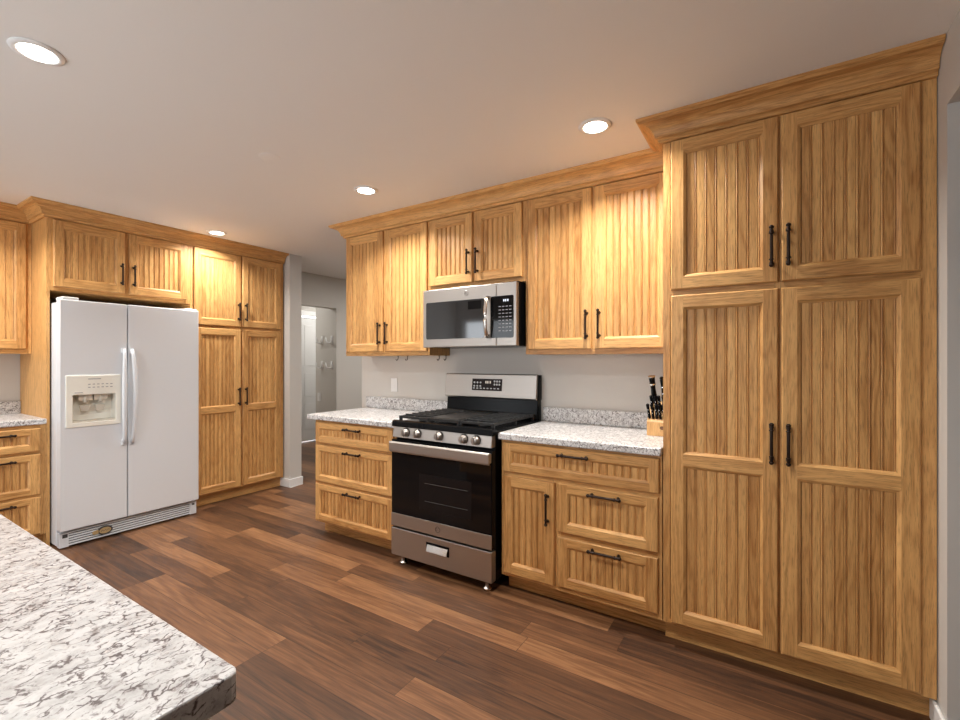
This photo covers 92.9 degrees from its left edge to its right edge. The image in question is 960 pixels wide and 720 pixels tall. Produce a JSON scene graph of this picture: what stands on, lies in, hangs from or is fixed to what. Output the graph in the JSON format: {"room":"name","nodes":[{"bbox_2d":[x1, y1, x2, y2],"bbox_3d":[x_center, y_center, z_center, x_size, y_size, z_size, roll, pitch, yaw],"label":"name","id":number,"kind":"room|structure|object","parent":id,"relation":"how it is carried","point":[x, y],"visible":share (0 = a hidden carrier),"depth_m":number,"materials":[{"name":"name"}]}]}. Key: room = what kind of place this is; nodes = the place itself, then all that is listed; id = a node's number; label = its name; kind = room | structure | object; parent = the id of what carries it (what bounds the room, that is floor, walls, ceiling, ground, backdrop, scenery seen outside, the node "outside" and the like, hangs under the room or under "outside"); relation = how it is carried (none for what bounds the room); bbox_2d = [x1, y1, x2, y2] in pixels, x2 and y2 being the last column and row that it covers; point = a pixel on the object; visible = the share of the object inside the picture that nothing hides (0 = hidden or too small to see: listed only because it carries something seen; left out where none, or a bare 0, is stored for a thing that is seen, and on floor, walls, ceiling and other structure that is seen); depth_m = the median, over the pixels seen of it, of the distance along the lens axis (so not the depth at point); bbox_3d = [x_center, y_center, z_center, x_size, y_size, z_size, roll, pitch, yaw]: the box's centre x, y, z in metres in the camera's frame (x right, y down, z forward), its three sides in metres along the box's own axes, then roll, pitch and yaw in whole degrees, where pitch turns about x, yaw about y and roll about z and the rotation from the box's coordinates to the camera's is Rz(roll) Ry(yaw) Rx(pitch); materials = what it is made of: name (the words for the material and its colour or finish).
{"room":"kitchen","nodes":[
{"label":"kitchen","id":0,"kind":"room"},
{"bbox_2d":[0,271,361,412],"bbox_3d":[-3.230,0.100,4.540,0.430,2.440,7.980,0,0,33],"label":"wall","id":1,"kind":"structure","parent":0,"point":[340,387],"depth_m":6.21,"materials":[{"name":"grey paint"}]},
{"bbox_2d":[0,401,20,414],"bbox_3d":[-3.749,0.358,3.294,0.025,0.096,0.619,0,0,33],"label":"backsplash","id":2,"kind":"structure","parent":1,"relation":"attached to","point":[7,407],"depth_m":3.50,"materials":[{"name":"white stone"}]},
{"bbox_2d":[0,219,30,353],"bbox_3d":[-3.697,-0.568,3.082,0.342,1.025,0.919,0,0,33],"label":"upper cabinet","id":3,"kind":"object","parent":1,"relation":"attached to","point":[15,237],"visible":0.95,"depth_m":3.33,"materials":[{"name":"brown wood"}]},
{"bbox_2d":[316,336,332,343],"bbox_3d":[-2.118,-0.289,6.236,0.335,0.111,0.065,0,0,33],"label":"coat hook rack","id":4,"kind":"object","parent":1,"relation":"attached to","point":[331,337],"visible":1,"depth_m":6.21,"materials":[{"name":"white plastic"}]},
{"bbox_2d":[316,361,332,368],"bbox_3d":[-2.118,0.056,6.236,0.335,0.111,0.065,0,0,33],"label":"coat hook rack","id":5,"kind":"object","parent":1,"relation":"attached to","point":[331,362],"visible":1,"depth_m":6.21,"materials":[{"name":"white plastic"}]},
{"bbox_2d":[283,254,300,478],"bbox_3d":[-2.249,0.100,5.012,0.715,2.440,0.140,0,0,33],"label":"wall partition","id":6,"kind":"structure","parent":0,"point":[292,264],"depth_m":4.80,"materials":[{"name":"grey paint"}]},
{"bbox_2d":[0,196,288,263],"bbox_3d":[-2.931,-1.070,3.668,0.430,0.100,2.831,0,0,33],"label":"crown molding","id":7,"kind":"structure","parent":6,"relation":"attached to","point":[32,209],"depth_m":3.57,"materials":[{"name":"brown wood"}]},
{"bbox_2d":[280,476,302,487],"bbox_3d":[-2.035,1.276,4.875,0.243,0.088,0.166,0,0,33],"label":"baseboard","id":8,"kind":"structure","parent":6,"relation":"attached to","point":[285,482],"depth_m":4.80,"materials":[{"name":"white paint"}]},
{"bbox_2d":[301,306,315,316],"bbox_3d":[-2.988,0.100,7.233,0.120,2.440,3.180,0,0,33],"label":"wall","id":9,"kind":"structure","parent":0,"point":[305,308],"depth_m":7.43,"materials":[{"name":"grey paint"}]},
{"bbox_2d":[301,310,315,442],"bbox_3d":[-2.644,0.254,7.646,0.014,2.133,0.935,0,0,33],"label":"trim","id":10,"kind":"structure","parent":9,"relation":"attached to","point":[309,313],"depth_m":7.30,"materials":[{"name":"white paint"}]},
{"bbox_2d":[302,317,315,441],"bbox_3d":[-2.708,0.299,7.672,0.060,2.018,0.770,0,0,33],"label":"door","id":11,"kind":"structure","parent":9,"relation":"in","point":[308,324],"depth_m":7.49,"materials":[{"name":"white paint"}]},
{"bbox_2d":[0,0,959,279],"bbox_3d":[-0.718,-1.179,2.593,10.400,0.122,8.800,0,0,33],"label":"ceiling","id":12,"kind":"structure","parent":0,"point":[161,112],"depth_m":1.88,"materials":[{"name":"paint"}]},
{"bbox_2d":[6,37,65,65],"bbox_3d":[-1.603,-1.114,1.652,0.156,0.011,0.156,0,0,33],"label":"recessed light","id":13,"kind":"object","parent":12,"relation":"in","point":[33,50],"visible":1,"depth_m":1.64,"materials":[{"name":"white plastic"}]},
{"bbox_2d":[207,230,226,234],"bbox_3d":[-2.292,-1.114,3.974,0.156,0.011,0.156,0,0,33],"label":"recessed light","id":14,"kind":"object","parent":12,"relation":"in","point":[214,232],"visible":1,"depth_m":3.95,"materials":[{"name":"white plastic"}]},
{"bbox_2d":[354,185,377,194],"bbox_3d":[-0.747,-1.114,2.987,0.156,0.011,0.156,0,0,33],"label":"recessed light","id":15,"kind":"object","parent":12,"relation":"in","point":[366,190],"visible":1,"depth_m":2.97,"materials":[{"name":"white plastic"}]},
{"bbox_2d":[578,117,611,134],"bbox_3d":[0.548,-1.114,2.173,0.156,0.011,0.156,0,0,33],"label":"recessed light","id":16,"kind":"object","parent":12,"relation":"in","point":[598,125],"visible":1,"depth_m":2.16,"materials":[{"name":"white plastic"}]},
{"bbox_2d":[50,439,929,719],"bbox_3d":[-0.718,1.380,2.593,10.400,0.120,8.800,0,0,33],"label":"floor","id":17,"kind":"structure","parent":0,"point":[313,622],"depth_m":2.16,"materials":[{"name":"brown wood"}]},
{"bbox_2d":[0,424,45,540],"bbox_3d":[-3.453,0.882,3.152,0.667,0.875,0.539,0,0,33],"label":"base cabinet","id":18,"kind":"object","parent":17,"relation":"on","point":[22,448],"visible":0.94,"depth_m":3.13,"materials":[{"name":"brown wood"}]},
{"bbox_2d":[0,401,46,427],"bbox_3d":[-3.492,0.377,3.130,0.635,0.134,0.619,0,0,33],"label":"countertop","id":19,"kind":"structure","parent":18,"relation":"on","point":[10,411],"depth_m":3.28,"materials":[{"name":"white stone"}]},
{"bbox_2d":[20,217,189,545],"bbox_3d":[-3.054,0.119,3.782,0.672,2.399,0.948,0,0,33],"label":"refrigerator surround","id":20,"kind":"object","parent":17,"relation":"on","point":[83,262],"visible":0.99,"depth_m":3.45,"materials":[{"name":"brown wood"}]},
{"bbox_2d":[50,296,198,548],"bbox_3d":[-2.958,0.434,3.730,0.820,1.772,0.908,0,0,33],"label":"refrigerator","id":21,"kind":"object","parent":17,"relation":"on","point":[124,379],"visible":0.95,"depth_m":3.44,"materials":[{"name":"white metal"}]},
{"bbox_2d":[162,246,282,506],"bbox_3d":[-2.551,0.119,4.565,0.667,2.399,0.912,0,0,33],"label":"pantry cabinet","id":22,"kind":"object","parent":17,"relation":"on","point":[238,300],"visible":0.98,"depth_m":4.37,"materials":[{"name":"brown wood"}]},
{"bbox_2d":[316,420,396,548],"bbox_3d":[-0.766,0.882,3.495,0.828,0.875,0.642,0,0,33],"label":"base cabinet","id":23,"kind":"object","parent":17,"relation":"on","point":[354,461],"visible":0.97,"depth_m":3.25,"materials":[{"name":"brown wood"}]},
{"bbox_2d":[307,396,446,427],"bbox_3d":[-0.777,0.377,3.516,0.907,0.134,0.628,0,0,33],"label":"countertop","id":24,"kind":"structure","parent":23,"relation":"on","point":[378,411],"depth_m":3.60,"materials":[{"name":"white stone"}]},
{"bbox_2d":[389,373,541,591],"bbox_3d":[-0.089,0.706,3.028,0.770,1.227,0.701,0,0,33],"label":"gas range","id":25,"kind":"object","parent":17,"relation":"on","point":[446,514],"visible":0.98,"depth_m":2.78,"materials":[{"name":"silver metal"}]},
{"bbox_2d":[392,419,538,435],"bbox_3d":[-0.086,0.403,3.028,0.762,0.041,0.627,0,0,33],"label":"cooktop","id":26,"kind":"object","parent":25,"relation":"in","point":[439,426],"depth_m":2.77,"materials":[{"name":"black metal"}]},
{"bbox_2d":[502,440,664,631],"bbox_3d":[0.633,0.882,2.602,0.868,0.875,0.642,0,0,33],"label":"base cabinet","id":27,"kind":"object","parent":17,"relation":"on","point":[582,527],"visible":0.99,"depth_m":2.33,"materials":[{"name":"brown wood"}]},
{"bbox_2d":[498,406,662,455],"bbox_3d":[0.638,0.377,2.613,0.874,0.134,0.628,0,0,33],"label":"countertop","id":28,"kind":"structure","parent":27,"relation":"on","point":[606,430],"depth_m":2.59,"materials":[{"name":"white stone"}]},
{"bbox_2d":[647,401,662,436],"bbox_3d":[1.008,0.315,2.526,0.125,0.181,0.175,0,0,33],"label":"knife block","id":29,"kind":"object","parent":28,"relation":"on","point":[654,426],"visible":0.39,"depth_m":2.47,"materials":[{"name":"brown wood"}]},
{"bbox_2d":[646,403,650,418],"bbox_3d":[0.920,0.279,2.490,0.018,0.095,0.048,0,0,45],"label":"knife","id":30,"kind":"object","parent":29,"relation":"in","point":[647,404],"visible":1,"depth_m":2.48,"materials":[{"name":"black plastic"}]},
{"bbox_2d":[649,395,653,406],"bbox_3d":[0.950,0.238,2.520,0.046,0.101,0.018,0,0,-43],"label":"knife","id":31,"kind":"object","parent":29,"relation":"in","point":[650,396],"visible":0.51,"depth_m":2.51,"materials":[{"name":"black plastic"}]},
{"bbox_2d":[650,404,654,418],"bbox_3d":[0.938,0.279,2.478,0.018,0.095,0.048,0,0,45],"label":"knife","id":32,"kind":"object","parent":29,"relation":"in","point":[651,405],"visible":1,"depth_m":2.47,"materials":[{"name":"black plastic"}]},
{"bbox_2d":[648,375,657,403],"bbox_3d":[0.969,0.164,2.546,0.082,0.173,0.039,0,0,-43],"label":"knife","id":33,"kind":"object","parent":29,"relation":"on","point":[652,383],"visible":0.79,"depth_m":2.53,"materials":[{"name":"black plastic"}]},
{"bbox_2d":[654,404,657,418],"bbox_3d":[0.954,0.279,2.468,0.018,0.095,0.047,0,0,33],"label":"knife","id":34,"kind":"object","parent":29,"relation":"in","point":[655,405],"visible":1,"depth_m":2.46,"materials":[{"name":"black plastic"}]},
{"bbox_2d":[657,404,661,419],"bbox_3d":[0.968,0.279,2.459,0.018,0.095,0.048,0,0,45],"label":"knife","id":35,"kind":"object","parent":29,"relation":"in","point":[658,405],"visible":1,"depth_m":2.45,"materials":[{"name":"black plastic"}]},
{"bbox_2d":[657,395,661,410],"bbox_3d":[0.983,0.238,2.498,0.046,0.101,0.018,0,0,-43],"label":"knife","id":36,"kind":"object","parent":29,"relation":"in","point":[658,396],"visible":0.65,"depth_m":2.49,"materials":[{"name":"black plastic"}]},
{"bbox_2d":[659,376,662,395],"bbox_3d":[1.016,0.166,2.530,0.069,0.161,0.022,0,0,-45],"label":"knife","id":37,"kind":"object","parent":29,"relation":"on","point":[661,377],"visible":0.38,"depth_m":2.51,"materials":[{"name":"black plastic"}]},
{"bbox_2d":[663,78,936,715],"bbox_3d":[1.395,0.119,2.116,0.931,2.399,0.642,0,0,33],"label":"pantry cabinet","id":38,"kind":"object","parent":17,"relation":"on","point":[800,247],"visible":0.98,"depth_m":1.83,"materials":[{"name":"brown wood"}]},
{"bbox_2d":[328,33,945,238],"bbox_3d":[0.264,-1.070,2.814,3.590,0.100,0.690,0,0,33],"label":"crown molding","id":39,"kind":"structure","parent":38,"relation":"attached to","point":[917,61],"depth_m":2.01,"materials":[{"name":"brown wood"}]},
{"bbox_3d":[-1.703,0.882,0.909,1.950,0.875,0.800,0,0,33],"label":"cabinet","id":40,"kind":"object","parent":17,"relation":"on","visible":0,"materials":[{"name":"white and grey speckled granite"}]},
{"bbox_2d":[0,514,235,719],"bbox_3d":[-1.581,0.424,0.843,2.400,0.040,0.950,0,0,33],"label":"countertop","id":41,"kind":"structure","parent":40,"relation":"on","point":[73,646],"depth_m":0.63,"materials":[{"name":"white stone"}]},
{"bbox_2d":[362,347,662,420],"bbox_3d":[0.536,0.100,3.122,3.696,2.440,0.120,0,0,33],"label":"wall","id":42,"kind":"structure","parent":0,"point":[615,382],"depth_m":3.10,"materials":[{"name":"grey paint"}]},
{"bbox_2d":[391,378,396,391],"bbox_3d":[-0.726,0.202,3.850,0.072,0.116,0.008,0,0,33],"label":"outlet","id":43,"kind":"object","parent":42,"relation":"attached to","point":[393,380],"visible":1,"depth_m":3.85,"materials":[{"name":"white plastic"}]},
{"bbox_2d":[346,221,449,355],"bbox_3d":[-0.690,-0.561,3.645,0.885,1.038,0.307,0,0,33],"label":"upper cabinet","id":44,"kind":"object","parent":42,"relation":"attached to","point":[387,271],"visible":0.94,"depth_m":3.52,"materials":[{"name":"brown wood"}]},
{"bbox_2d":[366,396,446,411],"bbox_3d":[-0.615,0.358,3.771,0.907,0.096,0.024,0,0,33],"label":"backsplash","id":45,"kind":"structure","parent":42,"relation":"attached to","point":[423,405],"depth_m":3.76,"materials":[{"name":"white stone"}]},
{"bbox_2d":[429,201,525,289],"bbox_3d":[0.014,-0.794,3.196,0.784,0.572,0.307,0,0,33],"label":"upper cabinet","id":46,"kind":"object","parent":42,"relation":"attached to","point":[486,246],"visible":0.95,"depth_m":3.07,"materials":[{"name":"brown wood"}]},
{"bbox_2d":[423,281,525,348],"bbox_3d":[-0.010,-0.300,3.158,0.748,0.410,0.402,0,0,33],"label":"microwave","id":47,"kind":"object","parent":46,"relation":"attached to","point":[493,315],"visible":0.99,"depth_m":2.99,"materials":[{"name":"silver metal"}]},
{"bbox_2d":[526,172,662,354],"bbox_3d":[0.718,-0.561,2.747,0.887,1.038,0.307,0,0,33],"label":"upper cabinet","id":48,"kind":"object","parent":42,"relation":"attached to","point":[594,255],"visible":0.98,"depth_m":2.64,"materials":[{"name":"brown wood"}]},
{"bbox_2d":[543,406,647,428],"bbox_3d":[0.800,0.358,2.868,0.874,0.096,0.024,0,0,33],"label":"backsplash","id":49,"kind":"structure","parent":42,"relation":"attached to","point":[555,414],"depth_m":2.89,"materials":[{"name":"white stone"}]},
{"bbox_2d":[936,9,959,719],"bbox_3d":[0.733,0.100,0.102,0.115,2.440,4.760,0,0,33],"label":"wall","id":50,"kind":"structure","parent":0,"point":[948,79],"depth_m":1.55,"materials":[{"name":"grey paint"}]},
{"bbox_2d":[929,698,944,719],"bbox_3d":[1.672,1.275,1.584,0.128,0.090,0.166,0,0,33],"label":"baseboard","id":51,"kind":"structure","parent":50,"relation":"attached to","point":[935,713],"depth_m":1.63,"materials":[{"name":"white paint"}]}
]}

